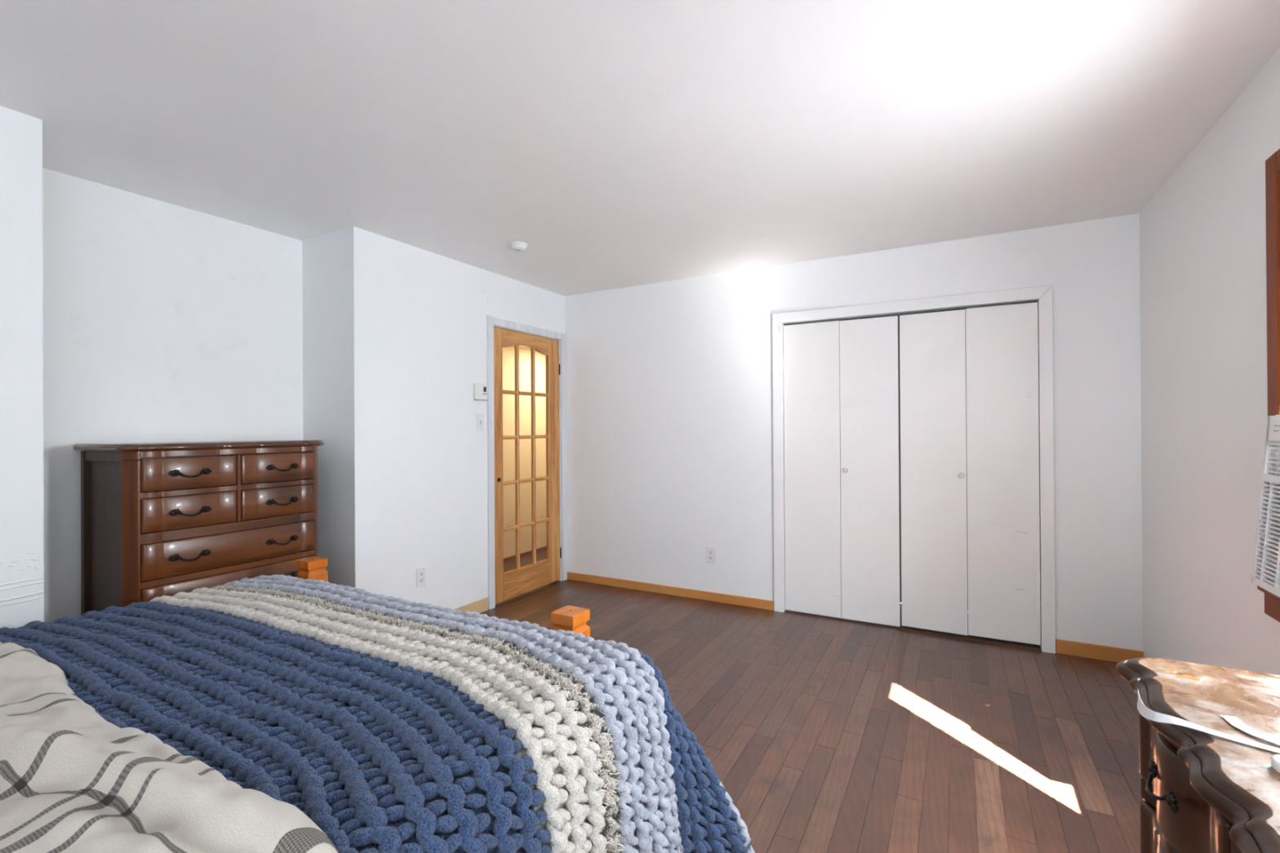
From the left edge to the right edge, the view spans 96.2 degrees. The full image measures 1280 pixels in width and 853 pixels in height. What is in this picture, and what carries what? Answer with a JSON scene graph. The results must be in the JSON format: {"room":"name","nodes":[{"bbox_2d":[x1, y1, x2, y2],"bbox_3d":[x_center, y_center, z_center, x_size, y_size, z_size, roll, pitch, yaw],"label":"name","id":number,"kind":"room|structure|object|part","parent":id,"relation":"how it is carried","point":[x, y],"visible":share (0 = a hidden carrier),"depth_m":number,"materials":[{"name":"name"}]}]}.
{"room":"bedroom","nodes":[
{"label":"bedroom","id":0,"kind":"room"},
{"bbox_2d":[42,167,302,622],"bbox_3d":[-2.382,0.099,2.933,0.100,2.440,1.463,0,0,29],"label":"wall","id":1,"kind":"structure","parent":0,"point":[163,322],"depth_m":2.81,"materials":[{"name":"paint"}]},
{"bbox_2d":[0,106,564,628],"bbox_3d":[-1.881,0.098,3.693,1.023,2.440,7.870,0,0,29],"label":"wall","id":2,"kind":"structure","parent":0,"point":[394,332],"depth_m":3.40,"materials":[{"name":"paint"}]},
{"bbox_2d":[416,566,426,587],"bbox_3d":[-1.376,0.947,3.610,0.008,0.116,0.072,0,0,29],"label":"wall outlet","id":3,"kind":"object","parent":2,"relation":"attached to","point":[420,572],"visible":1,"depth_m":3.60,"materials":[{"name":"white plastic"}]},
{"bbox_2d":[453,597,488,613],"bbox_3d":[-1.339,1.269,3.665,0.014,0.092,1.027,0,0,29],"label":"baseboard","id":4,"kind":"structure","parent":2,"relation":"attached to","point":[481,606],"depth_m":4.01,"materials":[{"name":"brown wood"}]},
{"bbox_2d":[475,413,484,431],"bbox_3d":[-1.128,-0.029,4.061,0.016,0.117,0.072,0,0,29],"label":"light switch","id":5,"kind":"object","parent":2,"relation":"attached to","point":[479,417],"visible":1,"depth_m":4.06,"materials":[{"name":"white plastic"}]},
{"bbox_2d":[473,383,488,400],"bbox_3d":[-1.124,-0.243,4.053,0.034,0.117,0.118,0,0,29],"label":"thermostat","id":6,"kind":"object","parent":2,"relation":"attached to","point":[480,390],"visible":1,"depth_m":4.03,"materials":[{"name":"white plastic"}]},
{"bbox_2d":[503,546,546,561],"bbox_3d":[-1.359,1.306,5.554,0.012,0.030,4.011,0,0,29],"label":"baseboard","id":7,"kind":"structure","parent":2,"relation":"attached to","point":[525,553],"depth_m":5.88,"materials":[{"name":"brown wood"}]},
{"bbox_2d":[486,315,567,609],"bbox_3d":[-0.906,0.258,4.559,0.116,2.114,0.942,0,0,29],"label":"trim","id":8,"kind":"structure","parent":2,"relation":"attached to","point":[491,322],"depth_m":4.35,"materials":[{"name":"white wood"}]},
{"bbox_2d":[493,327,561,604],"bbox_3d":[-0.883,0.286,4.546,0.049,2.030,0.799,0,0,29],"label":"door","id":9,"kind":"structure","parent":2,"relation":"in","point":[517,581],"depth_m":4.57,"materials":[{"name":"brown wood"}]},
{"bbox_3d":[-0.906,-0.660,4.530,0.034,0.139,0.550,0,0,29],"label":"rail","id":10,"kind":"part","parent":9,"relation":"part of","materials":[{"name":"brown wood"}]},
{"bbox_3d":[-0.895,1.201,4.525,0.034,0.200,0.550,0,0,29],"label":"rail","id":11,"kind":"part","parent":9,"relation":"part of","materials":[{"name":"brown wood"}]},
{"bbox_2d":[0,0,1279,296],"bbox_3d":[-0.517,-1.176,1.658,4.616,0.080,5.838,0,0,29],"label":"ceiling","id":12,"kind":"structure","parent":0,"point":[626,143],"depth_m":2.07,"materials":[{"name":"paint"}]},
{"bbox_2d":[509,241,527,251],"bbox_3d":[-0.752,-1.110,3.555,0.108,0.038,0.108,0,0,29],"label":"smoke detector","id":13,"kind":"object","parent":12,"relation":"attached to","point":[515,246],"visible":1,"depth_m":3.52,"materials":[{"name":"white plastic"}]},
{"bbox_2d":[480,549,1142,852],"bbox_3d":[-0.199,1.335,2.703,4.809,0.060,7.870,0,0,29],"label":"floor","id":14,"kind":"structure","parent":0,"point":[824,734],"depth_m":2.49,"materials":[{"name":"brown wood"}]},
{"bbox_2d":[73,440,324,615],"bbox_3d":[-2.080,0.696,2.809,0.516,1.243,0.875,0,0,29],"label":"dresser","id":15,"kind":"object","parent":14,"relation":"on","point":[158,518],"visible":0.68,"depth_m":2.55,"materials":[{"name":"walnut"},{"name":"black iron"}]},
{"bbox_3d":[-2.480,0.713,2.573,0.036,1.212,0.030,0,0,29],"label":"post","id":16,"kind":"part","parent":15,"relation":"part of","materials":[{"name":"brown wood"}]},
{"bbox_3d":[-2.300,0.128,2.475,0.381,0.046,0.026,0,0,29],"label":"rail","id":17,"kind":"part","parent":15,"relation":"part of","materials":[{"name":"brown wood"}]},
{"bbox_3d":[-2.109,0.710,2.377,0.050,1.212,0.047,0,0,29],"label":"corner post","id":18,"kind":"part","parent":15,"relation":"part of","materials":[{"name":"brown wood"}]},
{"bbox_3d":[-1.985,0.374,2.541,0.031,0.145,0.354,0,0,29],"label":"drawer","id":19,"kind":"part","parent":15,"relation":"part of","materials":[{"name":"brown wood"}]},
{"bbox_3d":[-1.986,0.204,2.542,0.031,0.141,0.354,0,0,29],"label":"drawer","id":20,"kind":"part","parent":15,"relation":"part of","materials":[{"name":"brown wood"}]},
{"bbox_3d":[-1.968,0.571,2.520,0.027,0.038,0.161,0,0,29],"label":"handle","id":21,"kind":"part","parent":15,"relation":"part of","materials":[{"name":"black metal"}]},
{"bbox_3d":[-1.966,0.205,2.519,0.027,0.038,0.161,0,0,29],"label":"handle","id":22,"kind":"part","parent":15,"relation":"part of","materials":[{"name":"black metal"}]},
{"bbox_3d":[-1.965,0.375,2.518,0.027,0.038,0.161,0,0,29],"label":"handle","id":23,"kind":"part","parent":15,"relation":"part of","materials":[{"name":"black metal"}]},
{"bbox_3d":[-1.904,0.662,2.712,0.044,0.026,0.737,0,0,29],"label":"drawer rail","id":24,"kind":"part","parent":15,"relation":"part of","materials":[{"name":"brown wood"}]},
{"bbox_3d":[-1.905,0.470,2.712,0.044,0.041,0.737,0,0,29],"label":"drawer rail","id":25,"kind":"part","parent":15,"relation":"part of","materials":[{"name":"brown wood"}]},
{"bbox_3d":[-1.906,0.288,2.713,0.045,0.022,0.737,0,0,29],"label":"drawer rail","id":26,"kind":"part","parent":15,"relation":"part of","materials":[{"name":"brown wood"}]},
{"bbox_3d":[-1.892,0.755,2.705,0.030,0.154,0.731,0,0,29],"label":"drawer","id":27,"kind":"part","parent":15,"relation":"part of","materials":[{"name":"brown wood"}]},
{"bbox_3d":[-1.893,0.570,2.705,0.030,0.154,0.731,0,0,29],"label":"drawer","id":28,"kind":"part","parent":15,"relation":"part of","materials":[{"name":"brown wood"}]},
{"bbox_3d":[-1.802,0.374,2.870,0.031,0.145,0.354,0,0,29],"label":"drawer","id":29,"kind":"part","parent":15,"relation":"part of","materials":[{"name":"brown wood"}]},
{"bbox_3d":[-1.803,0.204,2.871,0.031,0.141,0.354,0,0,29],"label":"drawer","id":30,"kind":"part","parent":15,"relation":"part of","materials":[{"name":"brown wood"}]},
{"bbox_3d":[-1.777,0.571,2.864,0.027,0.038,0.161,0,0,29],"label":"handle","id":31,"kind":"part","parent":15,"relation":"part of","materials":[{"name":"black metal"}]},
{"bbox_3d":[-1.775,0.205,2.862,0.027,0.038,0.161,0,0,29],"label":"handle","id":32,"kind":"part","parent":15,"relation":"part of","materials":[{"name":"black metal"}]},
{"bbox_3d":[-1.774,0.375,2.862,0.027,0.038,0.161,0,0,29],"label":"handle","id":33,"kind":"part","parent":15,"relation":"part of","materials":[{"name":"black metal"}]},
{"bbox_3d":[-1.776,0.755,2.863,0.027,0.038,0.161,0,0,29],"label":"handle","id":34,"kind":"part","parent":15,"relation":"part of","materials":[{"name":"black metal"}]},
{"bbox_3d":[-1.728,0.710,3.063,0.050,1.212,0.047,0,0,29],"label":"corner post","id":35,"kind":"part","parent":15,"relation":"part of","materials":[{"name":"brown wood"}]},
{"bbox_2d":[297,556,590,636],"bbox_3d":[-1.288,0.808,1.247,1.843,1.000,2.328,0,0,29],"label":"frame","id":36,"kind":"object","parent":14,"relation":"on","point":[567,618],"visible":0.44,"depth_m":1.89,"materials":[{"name":"orange wood"}]},
{"bbox_3d":[-1.509,0.986,2.647,0.094,0.654,0.094,0,0,29],"label":"post","id":37,"kind":"part","parent":36,"relation":"part of","materials":[{"name":"orange wood"}]},
{"bbox_3d":[-0.225,0.976,1.877,0.094,0.654,0.094,0,0,29],"label":"post","id":38,"kind":"part","parent":36,"relation":"part of","materials":[{"name":"orange wood"}]},
{"bbox_3d":[-1.251,0.835,1.073,1.680,0.345,1.940,0,0,29],"label":"mattress","id":39,"kind":"object","parent":36,"relation":"on","visible":0},
{"bbox_2d":[0,642,338,852],"bbox_3d":[-1.380,0.743,0.822,1.880,0.459,1.000,0,0,29],"label":"striped throw","id":40,"kind":"object","parent":39,"relation":"on","point":[73,780],"visible":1,"depth_m":0.85,"materials":[{"name":"fabric"}]},
{"bbox_2d":[0,574,755,852],"bbox_3d":[-0.939,0.904,1.489,2.176,0.676,1.346,0,0,32],"label":"knit blanket","id":41,"kind":"object","parent":39,"relation":"on","point":[394,725],"visible":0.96,"depth_m":1.28,"materials":[{"name":"blue fabric"}]},
{"bbox_2d":[1115,657,1279,852],"bbox_3d":[0.941,0.902,0.507,0.544,0.782,1.600,0,0,29],"label":"dresser","id":42,"kind":"object","parent":14,"relation":"on","point":[1202,792],"visible":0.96,"depth_m":1.01,"materials":[{"name":"brown wood"}]},
{"bbox_3d":[0.996,0.905,1.049,0.056,0.170,0.471,0,0,29],"label":"drawer","id":43,"kind":"part","parent":42,"relation":"part of","materials":[{"name":"brown wood"}]},
{"bbox_3d":[0.771,0.794,0.602,0.087,0.044,1.480,0,0,29],"label":"drawer rail","id":44,"kind":"part","parent":42,"relation":"part of","materials":[{"name":"brown wood"}]},
{"bbox_3d":[0.960,0.668,1.068,0.027,0.038,0.161,0,0,29],"label":"handle","id":45,"kind":"part","parent":42,"relation":"part of","materials":[{"name":"black metal"}]},
{"bbox_3d":[0.994,0.679,1.050,0.056,0.177,0.471,0,0,29],"label":"drawer","id":46,"kind":"part","parent":42,"relation":"part of","materials":[{"name":"brown wood"}]},
{"bbox_3d":[0.770,0.577,0.602,0.087,0.021,1.480,0,0,29],"label":"drawer rail","id":47,"kind":"part","parent":42,"relation":"part of","materials":[{"name":"brown wood"}]},
{"bbox_2d":[1137,690,1279,753],"bbox_3d":[1.011,0.536,0.995,0.193,0.064,0.421,0,0,-12],"label":"ribbon","id":48,"kind":"object","parent":42,"relation":"on","point":[1146,713],"visible":0.97,"depth_m":0.98,"materials":[{"name":"white fabric"}]},
{"bbox_3d":[0.751,0.679,0.613,0.058,0.177,0.510,0,0,29],"label":"drawer","id":49,"kind":"part","parent":42,"relation":"part of","materials":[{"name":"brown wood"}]},
{"bbox_2d":[1220,715,1279,745],"bbox_3d":[1.054,0.508,0.920,0.069,0.004,0.190,0,0,-29],"label":"ribbon","id":50,"kind":"object","parent":42,"relation":"on","point":[1235,722],"visible":1,"depth_m":0.96,"materials":[{"name":"white fabric"}]},
{"bbox_2d":[1271,754,1279,773],"bbox_3d":[0.969,0.504,0.848,0.049,0.016,0.049,0,0,29],"label":"lid","id":51,"kind":"object","parent":42,"relation":"on","point":[1275,759],"visible":1,"depth_m":0.86,"materials":[{"name":"white plastic"}]},
{"bbox_2d":[564,213,1142,651],"bbox_3d":[1.055,0.082,4.067,4.025,2.440,0.100,0,0,29],"label":"wall","id":52,"kind":"structure","parent":0,"point":[669,418],"depth_m":4.12,"materials":[{"name":"paint"}]},
{"bbox_2d":[567,571,773,610],"bbox_3d":[0.157,1.275,4.502,1.814,0.066,0.014,0,0,29],"label":"baseboard","id":53,"kind":"structure","parent":52,"relation":"attached to","point":[664,589],"depth_m":4.43,"materials":[{"name":"orange wood"}]},
{"bbox_2d":[706,546,715,563],"bbox_3d":[0.530,0.963,4.298,0.072,0.116,0.008,0,0,29],"label":"wall outlet","id":54,"kind":"object","parent":52,"relation":"attached to","point":[710,552],"visible":1,"depth_m":4.30,"materials":[{"name":"white plastic"}]},
{"bbox_2d":[783,314,900,626],"bbox_3d":[1.336,0.284,3.856,0.739,2.007,0.068,0,0,29],"label":"door","id":55,"kind":"structure","parent":52,"relation":"in","point":[841,378],"depth_m":3.84,"materials":[{"name":"paint"}]},
{"bbox_2d":[772,284,1055,653],"bbox_3d":[1.677,0.247,3.712,1.623,2.100,0.119,0,0,29],"label":"trim","id":56,"kind":"structure","parent":52,"relation":"attached to","point":[1044,294],"depth_m":3.39,"materials":[{"name":"paint"}]},
{"bbox_2d":[899,301,1040,645],"bbox_3d":[1.988,0.274,3.496,0.733,1.997,0.070,0,0,29],"label":"door","id":57,"kind":"structure","parent":52,"relation":"in","point":[998,446],"depth_m":3.48,"materials":[{"name":"paint"}]},
{"bbox_2d":[1055,639,1143,662],"bbox_3d":[2.538,1.250,3.179,0.385,0.080,0.014,0,0,29],"label":"baseboard","id":58,"kind":"structure","parent":52,"relation":"attached to","point":[1117,655],"depth_m":3.18,"materials":[{"name":"orange wood"}]},
{"bbox_2d":[841,309,968,611],"bbox_3d":[1.835,0.077,3.989,1.592,2.440,0.520,0,0,29],"label":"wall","id":59,"kind":"structure","parent":0,"point":[957,309],"depth_m":4.23,"materials":[{"name":"white paint"}]},
{"bbox_2d":[1139,48,1279,675],"bbox_3d":[1.355,0.070,0.619,0.050,2.440,5.638,0,0,29],"label":"wall","id":60,"kind":"structure","parent":0,"point":[1202,234],"depth_m":2.25,"materials":[{"name":"paint"}]},
{"bbox_2d":[1257,148,1279,622],"bbox_3d":[1.521,-0.122,0.971,0.090,1.415,1.856,0,0,29],"label":"window","id":61,"kind":"structure","parent":60,"relation":"in","point":[1272,602],"depth_m":1.75,"materials":[{"name":"brown wood"}]},
{"bbox_2d":[1250,414,1279,597],"bbox_3d":[1.827,0.227,1.571,0.135,0.523,0.290,0,0,29],"label":"air conditioner","id":62,"kind":"object","parent":61,"relation":"attached to","point":[1265,572],"visible":1,"depth_m":1.67,"materials":[{"name":"white plastic"}]},
{"bbox_2d":[1254,482,1279,587],"bbox_3d":[1.789,0.305,1.592,0.043,0.286,0.262,0,0,29],"label":"grille","id":63,"kind":"object","parent":62,"relation":"attached to","point":[1267,542],"depth_m":1.66,"materials":[{"name":"white plastic"}]},
{"bbox_3d":[1.815,0.011,1.615,0.010,0.062,0.176,0,0,29],"label":"control panel","id":64,"kind":"part","parent":62,"relation":"part of","materials":[{"name":"white plastic"}]}
]}

